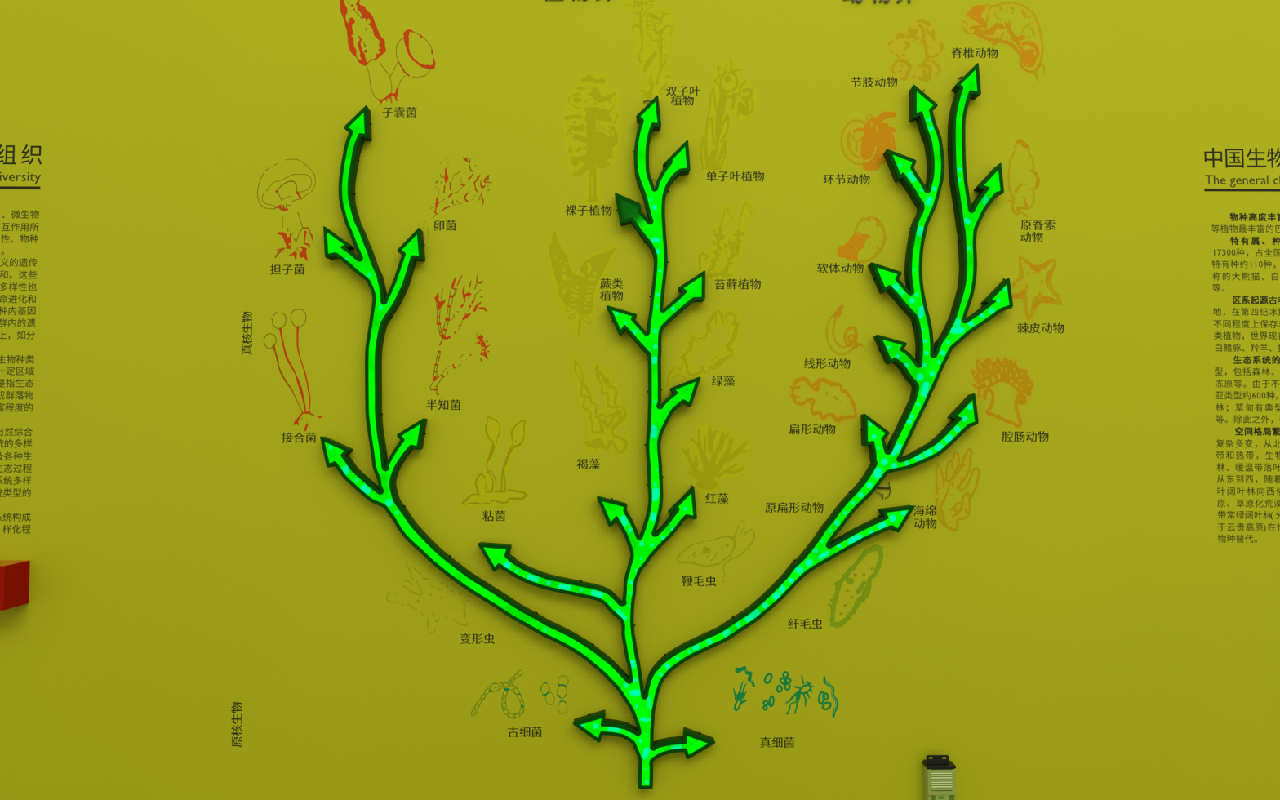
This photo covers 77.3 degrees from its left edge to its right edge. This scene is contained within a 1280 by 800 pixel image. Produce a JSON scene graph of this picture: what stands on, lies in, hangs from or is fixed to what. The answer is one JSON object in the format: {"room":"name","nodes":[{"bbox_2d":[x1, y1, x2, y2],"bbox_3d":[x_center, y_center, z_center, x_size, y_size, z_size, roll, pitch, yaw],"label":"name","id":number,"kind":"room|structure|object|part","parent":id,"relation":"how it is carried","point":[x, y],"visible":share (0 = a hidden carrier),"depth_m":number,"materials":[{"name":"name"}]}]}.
{"room":"museum","nodes":[
{"label":"museum","id":0,"kind":"room"},
{"bbox_2d":[0,0,1279,799],"bbox_3d":[-0.021,0.111,1.570,6.400,3.100,0.120,0,-2,-1],"label":"wall","id":1,"kind":"structure","parent":0,"point":[1090,631],"depth_m":1.51,"materials":[{"name":"yellow paint"}]},
{"bbox_2d":[0,560,30,610],"bbox_3d":[-1.304,0.336,1.454,0.340,0.079,0.060,0,-2,-1],"label":"display box","id":2,"kind":"object","parent":1,"relation":"attached to","point":[14,574],"visible":1,"depth_m":1.45,"materials":[{"name":"red laminate"}]},
{"bbox_3d":[-1.304,0.297,1.456,0.340,0.001,0.060,0,-2,-1],"label":"panel","id":3,"kind":"part","parent":2,"relation":"part of","materials":[{"name":"orange laminate"}]},
{"bbox_2d":[0,144,41,533],"bbox_3d":[-1.335,-0.118,1.501,0.403,0.734,0.001,0,-2,-1],"label":"text panel","id":4,"kind":"object","parent":1,"relation":"attached to","point":[26,145],"visible":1,"depth_m":1.50,"materials":[{"name":"paint"}]},
{"bbox_2d":[231,702,241,746],"bbox_3d":[-0.746,0.601,1.481,0.021,0.082,0.001,0,-2,-1],"label":"label","id":5,"kind":"object","parent":1,"relation":"attached to","point":[233,710],"depth_m":1.48,"materials":[{"name":"black paint"}]},
{"bbox_2d":[241,311,252,355],"bbox_3d":[-0.741,-0.126,1.509,0.021,0.081,0.001,0,-2,-1],"label":"label","id":6,"kind":"object","parent":1,"relation":"attached to","point":[244,319],"depth_m":1.51,"materials":[{"name":"black paint"}]},
{"bbox_2d":[257,159,315,261],"bbox_3d":[-0.672,-0.361,1.519,0.111,0.195,0.001,0,-2,-1],"label":"drawing","id":7,"kind":"object","parent":1,"relation":"attached to","point":[287,240],"visible":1,"depth_m":1.52,"materials":[{"name":"brown paint"}]},
{"bbox_2d":[270,264,304,274],"bbox_3d":[-0.668,-0.247,1.515,0.065,0.020,0.001,0,-2,-1],"label":"label","id":8,"kind":"object","parent":1,"relation":"attached to","point":[272,266],"depth_m":1.51,"materials":[{"name":"black paint"}]},
{"bbox_2d":[263,309,321,431],"bbox_3d":[-0.654,-0.057,1.508,0.111,0.231,0.001,0,-2,-1],"label":"drawing","id":9,"kind":"object","parent":1,"relation":"attached to","point":[296,421],"visible":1,"depth_m":1.51,"materials":[{"name":"brown paint"}]},
{"bbox_2d":[281,432,315,442],"bbox_3d":[-0.641,0.071,1.503,0.064,0.020,0.001,0,-2,-1],"label":"label","id":10,"kind":"object","parent":1,"relation":"attached to","point":[283,434],"depth_m":1.50,"materials":[{"name":"black paint"}]},
{"bbox_2d":[339,0,435,105],"bbox_3d":[-0.485,-0.669,1.534,0.185,0.214,0.001,0,-2,-1],"label":"drawing","id":11,"kind":"object","parent":1,"relation":"attached to","point":[365,14],"visible":1,"depth_m":1.53,"materials":[{"name":"red paint"}]},
{"bbox_2d":[382,106,416,117],"bbox_3d":[-0.460,-0.550,1.529,0.065,0.020,0.001,0,-2,-1],"label":"label","id":12,"kind":"object","parent":1,"relation":"attached to","point":[397,113],"depth_m":1.53,"materials":[{"name":"black paint"}]},
{"bbox_2d":[386,562,472,632],"bbox_3d":[-0.393,0.369,1.495,0.161,0.130,0.001,0,-2,-1],"label":"drawing","id":13,"kind":"object","parent":1,"relation":"attached to","point":[411,591],"visible":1,"depth_m":1.50,"materials":[{"name":"yellow paint"}]},
{"bbox_2d":[426,399,460,409],"bbox_3d":[-0.371,0.009,1.509,0.064,0.020,0.001,0,-2,-1],"label":"label","id":14,"kind":"object","parent":1,"relation":"attached to","point":[453,400],"depth_m":1.51,"materials":[{"name":"black paint"}]},
{"bbox_2d":[434,220,455,231],"bbox_3d":[-0.371,-0.332,1.522,0.042,0.020,0.001,0,-2,-1],"label":"label","id":15,"kind":"object","parent":1,"relation":"attached to","point":[435,224],"depth_m":1.52,"materials":[{"name":"black paint"}]},
{"bbox_2d":[418,156,491,235],"bbox_3d":[-0.351,-0.387,1.525,0.139,0.154,0.001,0,-2,-1],"label":"drawing","id":16,"kind":"object","parent":1,"relation":"attached to","point":[446,177],"visible":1,"depth_m":1.53,"materials":[{"name":"brown paint"}]},
{"bbox_2d":[429,274,490,395],"bbox_3d":[-0.340,-0.123,1.515,0.114,0.232,0.001,0,-2,-1],"label":"drawing","id":17,"kind":"object","parent":1,"relation":"attached to","point":[440,304],"visible":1,"depth_m":1.51,"materials":[{"name":"red paint"}]},
{"bbox_2d":[460,633,494,644],"bbox_3d":[-0.303,0.445,1.493,0.064,0.020,0.001,0,-2,-1],"label":"label","id":18,"kind":"object","parent":1,"relation":"attached to","point":[488,635],"depth_m":1.49,"materials":[{"name":"black paint"}]},
{"bbox_2d":[457,413,528,506],"bbox_3d":[-0.275,0.114,1.506,0.134,0.173,0.001,0,-2,-1],"label":"drawing","id":19,"kind":"object","parent":1,"relation":"attached to","point":[487,492],"visible":1,"depth_m":1.50,"materials":[{"name":"yellow paint"}]},
{"bbox_2d":[482,510,505,520],"bbox_3d":[-0.274,0.217,1.502,0.042,0.020,0.001,0,-2,-1],"label":"label","id":20,"kind":"object","parent":1,"relation":"attached to","point":[498,511],"depth_m":1.50,"materials":[{"name":"black paint"}]},
{"bbox_2d":[471,669,568,719],"bbox_3d":[-0.223,0.548,1.490,0.181,0.090,0.001,0,-2,-1],"label":"drawing","id":21,"kind":"object","parent":1,"relation":"attached to","point":[505,688],"visible":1,"depth_m":1.49,"materials":[{"name":"green"}]},
{"bbox_2d":[507,726,541,737],"bbox_3d":[-0.214,0.616,1.487,0.063,0.020,0.001,0,-2,-1],"label":"label","id":22,"kind":"object","parent":1,"relation":"attached to","point":[534,727],"depth_m":1.49,"materials":[{"name":"black paint"}]},
{"bbox_2d":[546,227,619,338],"bbox_3d":[-0.108,-0.222,1.521,0.140,0.212,0.001,0,-2,-1],"label":"drawing","id":23,"kind":"object","parent":1,"relation":"attached to","point":[575,294],"visible":1,"depth_m":1.52,"materials":[{"name":"yellow paint"}]},
{"bbox_2d":[565,204,611,215],"bbox_3d":[-0.098,-0.362,1.527,0.088,0.020,0.001,0,-2,-1],"label":"label","id":24,"kind":"object","parent":1,"relation":"attached to","point":[571,207],"depth_m":1.53,"materials":[{"name":"black paint"}]},
{"bbox_2d":[577,458,599,469],"bbox_3d":[-0.097,0.121,1.508,0.043,0.020,0.001,0,-2,-1],"label":"label","id":25,"kind":"object","parent":1,"relation":"attached to","point":[592,460],"depth_m":1.51,"materials":[{"name":"black paint"}]},
{"bbox_2d":[563,72,621,207],"bbox_3d":[-0.091,-0.499,1.532,0.111,0.262,0.001,0,-2,-1],"label":"drawing","id":26,"kind":"object","parent":1,"relation":"attached to","point":[592,117],"visible":1,"depth_m":1.53,"materials":[{"name":"yellow paint"}]},
{"bbox_2d":[571,356,631,456],"bbox_3d":[-0.073,0.011,1.513,0.112,0.189,0.001,0,-2,-1],"label":"drawing","id":27,"kind":"object","parent":1,"relation":"attached to","point":[604,424],"visible":1,"depth_m":1.51,"materials":[{"name":"yellow paint"}]},
{"bbox_2d":[600,278,622,301],"bbox_3d":[-0.054,-0.210,1.522,0.044,0.043,0.001,0,-2,-1],"label":"label","id":28,"kind":"object","parent":1,"relation":"attached to","point":[603,279],"depth_m":1.52,"materials":[{"name":"black paint"}]},
{"bbox_2d":[622,0,675,98],"bbox_3d":[0.016,-0.681,1.541,0.103,0.206,0.001,0,-2,-1],"label":"drawing","id":29,"kind":"object","parent":1,"relation":"attached to","point":[652,33],"visible":1,"depth_m":1.54,"materials":[{"name":"yellow paint"}]},
{"bbox_2d":[320,62,1013,789],"bbox_3d":[0.055,0.035,1.501,1.296,1.355,0.024,0,-2,-1],"label":"tree","id":30,"kind":"object","parent":1,"relation":"attached to","point":[922,373],"visible":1,"depth_m":1.49,"materials":[{"name":"green plastic"}]},
{"bbox_2d":[875,483,890,498],"bbox_3d":[0.458,0.172,1.511,0.030,0.034,0.003,0,-2,-1],"label":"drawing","id":31,"kind":"object","parent":30,"relation":"attached to","point":[889,487],"visible":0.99,"depth_m":1.51,"materials":[{"name":"black paint"}]},
{"bbox_2d":[666,85,700,106],"bbox_3d":[0.083,-0.584,1.538,0.067,0.039,0.001,0,-2,-1],"label":"label","id":32,"kind":"object","parent":1,"relation":"attached to","point":[693,90],"depth_m":1.54,"materials":[{"name":"black paint"}]},
{"bbox_2d":[681,575,715,586],"bbox_3d":[0.111,0.340,1.502,0.065,0.020,0.001,0,-2,-1],"label":"label","id":33,"kind":"object","parent":1,"relation":"attached to","point":[682,576],"depth_m":1.50,"materials":[{"name":"black paint"}]},
{"bbox_2d":[664,306,742,389],"bbox_3d":[0.120,-0.098,1.520,0.147,0.158,0.001,0,-2,-1],"label":"drawing","id":34,"kind":"object","parent":1,"relation":"attached to","point":[683,370],"visible":1,"depth_m":1.52,"materials":[{"name":"yellow paint"}]},
{"bbox_2d":[679,423,751,492],"bbox_3d":[0.141,0.110,1.512,0.136,0.130,0.001,0,-2,-1],"label":"drawing","id":35,"kind":"object","parent":1,"relation":"attached to","point":[709,455],"visible":1,"depth_m":1.51,"materials":[{"name":"yellow paint"}]},
{"bbox_2d":[676,520,755,582],"bbox_3d":[0.143,0.285,1.505,0.148,0.118,0.001,0,-2,-1],"label":"drawing","id":36,"kind":"object","parent":1,"relation":"attached to","point":[705,550],"visible":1,"depth_m":1.50,"materials":[{"name":"paint"}]},
{"bbox_2d":[705,493,728,503],"bbox_3d":[0.145,0.185,1.509,0.043,0.020,0.001,0,-2,-1],"label":"label","id":37,"kind":"object","parent":1,"relation":"attached to","point":[720,494],"depth_m":1.51,"materials":[{"name":"black paint"}]},
{"bbox_2d":[711,375,734,386],"bbox_3d":[0.158,-0.036,1.518,0.044,0.020,0.001,0,-2,-1],"label":"label","id":38,"kind":"object","parent":1,"relation":"attached to","point":[726,376],"depth_m":1.52,"materials":[{"name":"black paint"}]},
{"bbox_2d":[696,200,754,281],"bbox_3d":[0.163,-0.304,1.528,0.112,0.156,0.001,0,-2,-1],"label":"drawing","id":39,"kind":"object","parent":1,"relation":"attached to","point":[726,248],"visible":0.99,"depth_m":1.53,"materials":[{"name":"yellow paint"}]},
{"bbox_2d":[698,57,756,173],"bbox_3d":[0.168,-0.548,1.538,0.113,0.226,0.001,0,-2,-1],"label":"drawing","id":40,"kind":"object","parent":1,"relation":"attached to","point":[726,84],"visible":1,"depth_m":1.54,"materials":[{"name":"yellow paint"}]},
{"bbox_2d":[706,170,764,181],"bbox_3d":[0.182,-0.429,1.533,0.111,0.021,0.001,0,-2,-1],"label":"label","id":41,"kind":"object","parent":1,"relation":"attached to","point":[748,172],"depth_m":1.53,"materials":[{"name":"black paint"}]},
{"bbox_2d":[715,279,760,289],"bbox_3d":[0.186,-0.221,1.525,0.088,0.020,0.001,0,-2,-1],"label":"label","id":42,"kind":"object","parent":1,"relation":"attached to","point":[717,280],"depth_m":1.52,"materials":[{"name":"black paint"}]},
{"bbox_2d":[760,737,793,747],"bbox_3d":[0.256,0.638,1.493,0.064,0.020,0.001,0,-2,-1],"label":"label","id":43,"kind":"object","parent":1,"relation":"attached to","point":[765,738],"depth_m":1.49,"materials":[{"name":"black paint"}]},
{"bbox_2d":[733,666,838,717],"bbox_3d":[0.273,0.545,1.496,0.198,0.096,0.001,0,-2,-1],"label":"drawing","id":44,"kind":"object","parent":1,"relation":"attached to","point":[740,695],"visible":1,"depth_m":1.50,"materials":[{"name":"teal paint"}]},
{"bbox_2d":[765,502,823,512],"bbox_3d":[0.291,0.203,1.510,0.110,0.020,0.001,0,-2,-1],"label":"label","id":45,"kind":"object","parent":1,"relation":"attached to","point":[808,504],"depth_m":1.51,"materials":[{"name":"black paint"}]},
{"bbox_2d":[787,618,822,629],"bbox_3d":[0.310,0.420,1.502,0.065,0.020,0.001,0,-2,-1],"label":"label","id":46,"kind":"object","parent":1,"relation":"attached to","point":[816,620],"depth_m":1.50,"materials":[{"name":"black paint"}]},
{"bbox_2d":[789,423,835,434],"bbox_3d":[0.326,0.055,1.516,0.088,0.020,0.001,0,-2,-1],"label":"label","id":47,"kind":"object","parent":1,"relation":"attached to","point":[820,426],"depth_m":1.52,"materials":[{"name":"black paint"}]},
{"bbox_2d":[788,375,858,424],"bbox_3d":[0.349,-0.001,1.519,0.134,0.093,0.001,0,-2,-1],"label":"drawing","id":48,"kind":"object","parent":1,"relation":"attached to","point":[811,402],"visible":1,"depth_m":1.52,"materials":[{"name":"orange paint"}]},
{"bbox_2d":[804,358,849,368],"bbox_3d":[0.356,-0.069,1.521,0.088,0.020,0.001,0,-2,-1],"label":"label","id":49,"kind":"object","parent":1,"relation":"attached to","point":[834,361],"depth_m":1.52,"materials":[{"name":"black paint"}]},
{"bbox_2d":[817,262,863,273],"bbox_3d":[0.383,-0.252,1.529,0.089,0.020,0.001,0,-2,-1],"label":"label","id":50,"kind":"object","parent":1,"relation":"attached to","point":[819,264],"depth_m":1.53,"materials":[{"name":"black paint"}]},
{"bbox_2d":[825,304,863,355],"bbox_3d":[0.389,-0.133,1.525,0.072,0.098,0.001,0,-2,-1],"label":"drawing","id":51,"kind":"object","parent":1,"relation":"attached to","point":[837,313],"visible":1,"depth_m":1.52,"materials":[{"name":"orange paint"}]},
{"bbox_2d":[823,173,869,184],"bbox_3d":[0.397,-0.423,1.536,0.089,0.021,0.001,0,-2,-1],"label":"label","id":52,"kind":"object","parent":1,"relation":"attached to","point":[838,175],"depth_m":1.54,"materials":[{"name":"black paint"}]},
{"bbox_2d":[827,544,884,627],"bbox_3d":[0.407,0.350,1.506,0.107,0.156,0.001,0,-2,-1],"label":"drawing","id":53,"kind":"object","parent":1,"relation":"attached to","point":[866,591],"visible":1,"depth_m":1.51,"materials":[{"name":"green paint"}]},
{"bbox_2d":[837,215,886,263],"bbox_3d":[0.425,-0.307,1.532,0.095,0.092,0.001,0,-2,-1],"label":"drawing","id":54,"kind":"object","parent":1,"relation":"attached to","point":[849,251],"visible":1,"depth_m":1.53,"materials":[{"name":"orange paint"}]},
{"bbox_2d":[840,111,897,171],"bbox_3d":[0.440,-0.498,1.539,0.112,0.118,0.001,0,-2,-1],"label":"drawing","id":55,"kind":"object","parent":1,"relation":"attached to","point":[864,144],"visible":0.99,"depth_m":1.54,"materials":[{"name":"orange paint"}]},
{"bbox_2d":[851,76,897,87],"bbox_3d":[0.452,-0.613,1.544,0.089,0.021,0.001,0,-2,-1],"label":"label","id":56,"kind":"object","parent":1,"relation":"attached to","point":[888,77],"depth_m":1.54,"materials":[{"name":"black paint"}]},
{"bbox_2d":[843,0,911,3],"bbox_3d":[0.463,-0.788,1.549,0.142,0.041,0.005,0,-2,-1],"label":"raised title","id":57,"kind":"object","parent":1,"relation":"attached to","point":[853,1],"visible":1,"depth_m":1.55,"materials":[{"name":"plastic"}]},
{"bbox_2d":[886,17,945,82],"bbox_3d":[0.534,-0.677,1.548,0.114,0.129,0.001,0,-2,-1],"label":"drawing","id":58,"kind":"object","parent":1,"relation":"attached to","point":[922,31],"visible":1,"depth_m":1.55,"materials":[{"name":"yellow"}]},
{"bbox_2d":[913,505,936,528],"bbox_3d":[0.539,0.221,1.513,0.044,0.044,0.001,0,-2,-1],"label":"label","id":59,"kind":"object","parent":1,"relation":"attached to","point":[930,508],"depth_m":1.51,"materials":[{"name":"black paint"}]},
{"bbox_2d":[922,755,955,799],"bbox_3d":[0.554,0.759,1.478,0.054,0.209,0.027,0,-2,-1],"label":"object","id":60,"kind":"object","parent":1,"relation":"attached to","point":[939,773],"visible":1,"depth_m":1.47,"materials":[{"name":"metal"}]},
{"bbox_3d":[0.554,0.779,1.466,0.025,0.109,0.002,0,-2,-1],"label":"label plate","id":61,"kind":"part","parent":60,"relation":"part of","materials":[{"name":"plastic"}]},
{"bbox_2d":[934,446,981,531],"bbox_3d":[0.602,0.169,1.516,0.089,0.160,0.001,0,-2,-1],"label":"drawing","id":62,"kind":"object","parent":1,"relation":"attached to","point":[957,473],"visible":1,"depth_m":1.52,"materials":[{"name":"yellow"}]},
{"bbox_2d":[951,48,997,57],"bbox_3d":[0.648,-0.672,1.549,0.090,0.021,0.001,0,-2,-1],"label":"label","id":63,"kind":"object","parent":1,"relation":"attached to","point":[965,50],"depth_m":1.55,"materials":[{"name":"black paint"}]},
{"bbox_2d":[969,355,1034,429],"bbox_3d":[0.690,-0.015,1.524,0.124,0.141,0.001,0,-2,-1],"label":"drawing","id":64,"kind":"object","parent":1,"relation":"attached to","point":[989,371],"visible":1,"depth_m":1.52,"materials":[{"name":"orange paint"}]},
{"bbox_2d":[960,1,1044,82],"bbox_3d":[0.702,-0.693,1.550,0.165,0.160,0.001,0,-2,-1],"label":"drawing","id":65,"kind":"object","parent":1,"relation":"attached to","point":[979,22],"visible":1,"depth_m":1.55,"materials":[{"name":"orange paint"}]},
{"bbox_2d":[1007,138,1039,217],"bbox_3d":[0.738,-0.427,1.541,0.064,0.153,0.001,0,-2,-1],"label":"drawing","id":66,"kind":"object","parent":1,"relation":"attached to","point":[1020,141],"visible":1,"depth_m":1.54,"materials":[{"name":"orange paint"}]},
{"bbox_2d":[1002,431,1048,441],"bbox_3d":[0.732,0.069,1.521,0.089,0.020,0.001,0,-2,-1],"label":"label","id":67,"kind":"object","parent":1,"relation":"attached to","point":[1040,433],"depth_m":1.52,"materials":[{"name":"black paint"}]},
{"bbox_2d":[1010,253,1064,323],"bbox_3d":[0.761,-0.215,1.533,0.103,0.136,0.001,0,-2,-1],"label":"drawing","id":68,"kind":"object","parent":1,"relation":"attached to","point":[1038,300],"visible":0.99,"depth_m":1.53,"materials":[{"name":"orange"}]},
{"bbox_2d":[1020,219,1054,242],"bbox_3d":[0.764,-0.325,1.537,0.068,0.044,0.001,0,-2,-1],"label":"label","id":69,"kind":"object","parent":1,"relation":"attached to","point":[1049,220],"depth_m":1.54,"materials":[{"name":"black paint"}]},
{"bbox_2d":[1017,322,1063,333],"bbox_3d":[0.766,-0.137,1.530,0.089,0.020,0.001,0,-2,-1],"label":"label","id":70,"kind":"object","parent":1,"relation":"attached to","point":[1020,324],"depth_m":1.53,"materials":[{"name":"black paint"}]},
{"bbox_2d":[1204,147,1279,542],"bbox_3d":[1.308,-0.109,1.536,0.438,0.760,0.001,0,-2,-1],"label":"text panel","id":71,"kind":"object","parent":1,"relation":"attached to","point":[1213,159],"visible":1,"depth_m":1.53,"materials":[{"name":"black paint"}]}
]}

